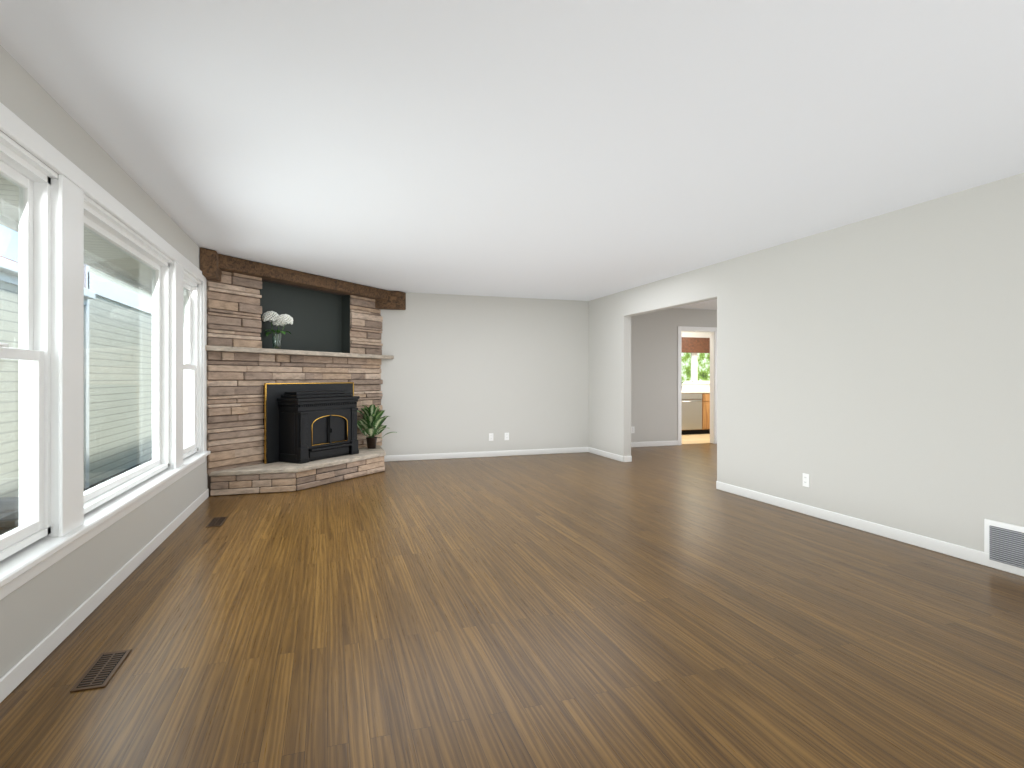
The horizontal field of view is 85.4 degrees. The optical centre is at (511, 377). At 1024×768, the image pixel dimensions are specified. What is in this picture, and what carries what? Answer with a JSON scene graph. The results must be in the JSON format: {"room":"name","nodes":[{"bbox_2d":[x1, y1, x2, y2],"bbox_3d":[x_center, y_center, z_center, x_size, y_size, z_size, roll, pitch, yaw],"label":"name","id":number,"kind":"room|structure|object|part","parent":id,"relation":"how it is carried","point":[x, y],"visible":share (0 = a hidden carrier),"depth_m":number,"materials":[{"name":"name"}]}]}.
{"room":"empty living room","nodes":[
{"label":"empty living room","id":0,"kind":"room"},
{"bbox_2d":[0,45,207,677],"bbox_3d":[-2.819,-0.020,4.592,0.150,2.440,6.050,0,0,-18],"label":"wall","id":1,"kind":"structure","parent":0,"point":[37,609],"depth_m":2.74,"materials":[{"name":"grey paint"}]},
{"bbox_2d":[0,215,151,294],"bbox_3d":[-5.639,-1.135,11.828,0.660,0.330,34.000,0,0,-18],"label":"fascia","id":2,"kind":"object","parent":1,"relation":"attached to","point":[95,266],"depth_m":4.99,"materials":[{"name":"white"}]},
{"bbox_2d":[0,177,151,288],"bbox_3d":[-5.620,-1.032,11.834,0.620,0.035,34.000,0,0,-18],"label":"soffit","id":3,"kind":"structure","parent":2,"relation":"attached to","point":[96,255],"depth_m":4.46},
{"bbox_2d":[0,130,201,452],"bbox_3d":[-2.471,-0.100,3.522,0.160,1.644,3.804,0,0,-18],"label":"liner","id":4,"kind":"object","parent":1,"relation":"attached to","point":[18,149],"visible":0.25,"depth_m":3.83,"materials":[{"name":"white"}]},
{"bbox_2d":[0,102,205,560],"bbox_3d":[-2.451,-0.145,3.529,0.162,1.730,3.980,0,0,-18],"label":"window","id":5,"kind":"structure","parent":4,"relation":"attached to","point":[31,354],"depth_m":2.59,"materials":[{"name":"white"}]},
{"bbox_2d":[0,489,208,702],"bbox_3d":[-1.890,1.157,2.042,0.014,0.085,7.465,0,0,-18],"label":"baseboard","id":6,"kind":"structure","parent":1,"relation":"attached to","point":[17,674],"depth_m":2.71,"materials":[{"name":"white wood"}]},
{"bbox_2d":[0,451,209,599],"bbox_3d":[-2.416,0.769,3.540,0.155,0.102,4.020,0,0,-18],"label":"window sill","id":7,"kind":"structure","parent":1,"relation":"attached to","point":[20,568],"depth_m":2.70,"materials":[{"name":"white wood"}]},
{"bbox_2d":[379,292,588,455],"bbox_3d":[-1.244,-0.020,8.220,5.420,2.440,0.150,0,0,-18],"label":"wall","id":8,"kind":"structure","parent":0,"point":[464,373],"depth_m":8.41,"materials":[{"name":"grey paint"}]},
{"bbox_2d":[384,447,587,461],"bbox_3d":[-0.323,1.157,8.438,3.295,0.085,0.014,0,0,-18],"label":"baseboard","id":9,"kind":"structure","parent":8,"relation":"attached to","point":[479,454],"depth_m":8.39,"materials":[{"name":"white wood"}]},
{"bbox_2d":[489,433,492,440],"bbox_3d":[-0.317,0.900,8.442,0.072,0.116,0.010,0,0,-18],"label":"electrical outlet","id":10,"kind":"object","parent":8,"relation":"attached to","point":[490,436],"visible":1,"depth_m":8.44,"materials":[{"name":"white plastic"}]},
{"bbox_2d":[0,443,1023,767],"bbox_3d":[2.493,1.250,4.643,10.270,0.100,9.890,0,0,-18],"label":"floor","id":11,"kind":"structure","parent":0,"point":[660,607],"depth_m":2.55,"materials":[{"name":"brown wood"}]},
{"bbox_2d":[70,649,131,691],"bbox_3d":[-1.680,1.195,2.278,0.115,0.007,0.310,0,0,-18],"label":"floor vent","id":12,"kind":"object","parent":11,"relation":"in","point":[101,670],"visible":1,"depth_m":2.25,"materials":[{"name":"brown metal"}]},
{"bbox_2d":[206,517,226,526],"bbox_3d":[-2.453,1.195,4.613,0.115,0.007,0.310,0,0,-18],"label":"floor vent","id":13,"kind":"object","parent":11,"relation":"in","point":[216,521],"visible":1,"depth_m":4.60,"materials":[{"name":"brown metal"}]},
{"bbox_2d":[200,248,405,496],"bbox_3d":[-2.791,-0.018,6.912,1.914,2.437,3.132,0,0,27],"label":"fireplace","id":14,"kind":"object","parent":11,"relation":"on","point":[286,416],"visible":0.88,"depth_m":6.25,"materials":[{"name":"brown stone"}]},
{"bbox_2d":[262,311,292,348],"bbox_3d":[-2.656,-0.539,6.291,0.332,0.435,0.273,0,0,-18],"label":"vase","id":15,"kind":"object","parent":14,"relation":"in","point":[281,320],"visible":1,"depth_m":6.25,"materials":[{"name":"clear glass"}]},
{"bbox_3d":[-2.667,-0.409,6.290,0.116,0.175,0.116,0,0,-18],"label":"glass","id":16,"kind":"part","parent":15,"relation":"part of","materials":[{"name":"clear glass"}]},
{"bbox_3d":[-2.532,-0.710,6.782,0.152,0.780,1.392,0,0,27],"label":"niche panel","id":17,"kind":"part","parent":14,"relation":"part of","materials":[{"name":"grey paint"}]},
{"bbox_2d":[262,382,359,463],"bbox_3d":[-2.383,0.503,6.691,1.066,0.891,1.136,0,0,-18],"label":"stove","id":18,"kind":"object","parent":14,"relation":"in","point":[303,422],"depth_m":6.32,"materials":[{"name":"black metal"}]},
{"bbox_2d":[357,404,396,448],"bbox_3d":[-1.825,0.648,7.446,0.585,0.599,0.630,0,0,-18],"label":"potted plant","id":19,"kind":"object","parent":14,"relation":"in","point":[372,415],"visible":1,"depth_m":7.41,"materials":[{"name":"green plant"}]},
{"bbox_3d":[-1.890,0.873,7.467,0.154,0.150,0.154,0,0,-18],"label":"pot","id":20,"kind":"part","parent":19,"relation":"part of","materials":[{"name":"brown ceramic"}]},
{"bbox_2d":[0,0,1023,309],"bbox_3d":[2.164,-1.290,5.640,10.270,0.100,11.990,0,0,-18],"label":"ceiling","id":21,"kind":"structure","parent":0,"point":[582,150],"depth_m":2.68,"materials":[{"name":"white paint"}]},
{"bbox_2d":[631,308,716,441],"bbox_3d":[3.475,-0.020,10.113,4.730,2.440,0.120,0,0,-18],"label":"wall","id":22,"kind":"structure","parent":0,"point":[654,376],"depth_m":9.75,"materials":[{"name":"grey paint"}]},
{"bbox_2d":[631,441,677,446],"bbox_3d":[2.101,1.157,9.588,1.790,0.085,0.014,0,0,-18],"label":"baseboard","id":23,"kind":"structure","parent":22,"relation":"attached to","point":[654,443],"depth_m":9.71,"materials":[{"name":"white wood"}]},
{"bbox_2d":[678,326,716,444],"bbox_3d":[3.340,0.140,10.060,0.860,2.120,0.136,0,0,-18],"label":"door frame","id":24,"kind":"structure","parent":22,"relation":"attached to","point":[713,383],"depth_m":10.11,"materials":[{"name":"white wood"}]},
{"bbox_2d":[682,434,709,443],"bbox_3d":[3.127,1.250,11.167,4.970,0.100,2.100,0,0,-18],"label":"floor","id":25,"kind":"structure","parent":0,"point":[694,438],"depth_m":10.98,"materials":[{"name":"beige wood"}]},
{"bbox_2d":[682,394,701,433],"bbox_3d":[3.654,0.762,11.979,0.616,0.874,0.644,0,0,-18],"label":"base cabinet","id":26,"kind":"object","parent":25,"relation":"on","point":[695,412],"depth_m":11.70,"materials":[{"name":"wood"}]},
{"bbox_2d":[682,393,702,429],"bbox_3d":[3.756,0.713,11.668,0.600,0.755,0.067,0,0,-18],"label":"dishwasher","id":27,"kind":"object","parent":26,"relation":"in","point":[692,403],"depth_m":11.69,"materials":[{"name":"silver metal"}]},
{"bbox_2d":[682,390,709,393],"bbox_3d":[3.914,0.305,12.063,2.668,0.039,0.647,0,0,-18],"label":"countertop","id":28,"kind":"structure","parent":26,"relation":"on","point":[683,391],"depth_m":11.76,"materials":[{"name":"white stone"}]},
{"bbox_2d":[702,394,709,433],"bbox_3d":[4.156,0.762,12.145,0.442,0.874,0.644,0,0,-18],"label":"base cabinet","id":29,"kind":"object","parent":25,"relation":"on","point":[705,397],"depth_m":11.81,"materials":[{"name":"brown wood"}]},
{"bbox_2d":[682,332,709,337],"bbox_3d":[4.112,-1.010,12.535,1.500,0.460,0.120,0,0,-18],"label":"wall","id":30,"kind":"structure","parent":0,"point":[697,334],"depth_m":12.49,"materials":[{"name":"grey paint"}]},
{"bbox_2d":[589,173,1023,551],"bbox_3d":[2.688,-0.020,4.770,0.120,2.440,9.770,0,0,-18],"label":"wall","id":31,"kind":"structure","parent":0,"point":[871,369],"depth_m":4.27,"materials":[{"name":"grey paint"}]},
{"bbox_2d":[588,447,623,461],"bbox_3d":[1.408,1.157,8.428,0.014,0.085,1.120,0,0,-18],"label":"baseboard","id":32,"kind":"structure","parent":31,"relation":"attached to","point":[606,454],"depth_m":8.36,"materials":[{"name":"white wood"}]},
{"bbox_2d":[624,456,630,461],"bbox_3d":[1.649,1.157,7.911,0.120,0.085,0.014,0,0,-18],"label":"baseboard","id":33,"kind":"structure","parent":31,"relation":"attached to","point":[627,458],"depth_m":7.90,"materials":[{"name":"white wood"}]},
{"bbox_2d":[803,473,808,486],"bbox_3d":[2.584,0.900,4.878,0.010,0.116,0.072,0,0,-18],"label":"electrical outlet","id":34,"kind":"object","parent":31,"relation":"attached to","point":[805,480],"visible":1,"depth_m":4.88,"materials":[{"name":"white plastic"}]},
{"bbox_2d":[716,481,1023,576],"bbox_3d":[3.185,1.157,3.054,0.014,0.085,6.200,0,0,-18],"label":"baseboard","id":35,"kind":"structure","parent":31,"relation":"attached to","point":[958,551],"depth_m":4.19,"materials":[{"name":"white wood"}]},
{"bbox_2d":[984,519,1023,568],"bbox_3d":[3.146,1.042,3.158,0.023,0.285,0.820,0,0,-18],"label":"air vent","id":36,"kind":"object","parent":31,"relation":"in","point":[1003,541],"visible":1,"depth_m":3.43,"materials":[{"name":"white metal"}]},
{"label":"outside","id":37,"kind":"structure","parent":0,"visible":0},
{"bbox_2d":[84,459,151,490],"bbox_3d":[-14.098,1.800,16.403,13.850,0.300,56.000,0,0,-18],"label":"ground","id":38,"kind":"structure","parent":37,"point":[105,480],"depth_m":9.28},
{"bbox_2d":[0,497,18,535],"bbox_3d":[-3.429,1.225,3.553,0.780,0.850,0.780,0,0,-18],"label":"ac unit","id":39,"kind":"object","parent":38,"relation":"on","point":[9,513],"depth_m":3.43,"materials":[{"name":"grey metal"}]},
{"bbox_2d":[0,267,151,496],"bbox_3d":[-9.707,-0.750,17.855,0.300,4.900,56.000,0,0,-18],"label":"siding","id":40,"kind":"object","parent":38,"relation":"on","point":[116,390],"depth_m":9.14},
{"bbox_2d":[0,257,151,488],"bbox_3d":[-9.503,-0.750,17.922,0.130,4.900,56.000,0,0,-18],"label":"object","id":41,"kind":"object","parent":40,"relation":"attached to","point":[11,264],"depth_m":8.31,"materials":[{"name":"white"}]},
{"bbox_2d":[682,353,709,380],"bbox_3d":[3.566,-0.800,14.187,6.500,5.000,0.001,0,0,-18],"label":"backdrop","id":42,"kind":"structure","parent":37,"point":[702,356],"depth_m":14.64,"materials":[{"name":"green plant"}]},
{"bbox_3d":[4.112,0.650,12.535,1.500,1.100,0.120,0,0,-18],"label":"wall","id":43,"kind":"structure","parent":0,"visible":0},
{"bbox_2d":[682,353,709,383],"bbox_3d":[4.125,-0.340,12.497,1.680,1.020,0.160,0,0,-18],"label":"window","id":44,"kind":"structure","parent":43,"relation":"in","point":[693,368],"depth_m":12.49,"materials":[{"name":"white"}]},
{"bbox_2d":[682,337,709,352],"bbox_3d":[4.150,-0.730,12.421,1.740,0.340,0.080,0,0,-18],"label":"window valance","id":45,"kind":"object","parent":44,"relation":"attached to","point":[694,345],"visible":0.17,"depth_m":12.36,"materials":[{"name":"brown fabric"}]},
{"bbox_3d":[4.114,-0.340,12.528,1.500,0.880,0.006,0,0,-18],"label":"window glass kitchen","id":46,"kind":"part","parent":44,"relation":"part of","materials":[{"name":"clear glass"}]}
]}

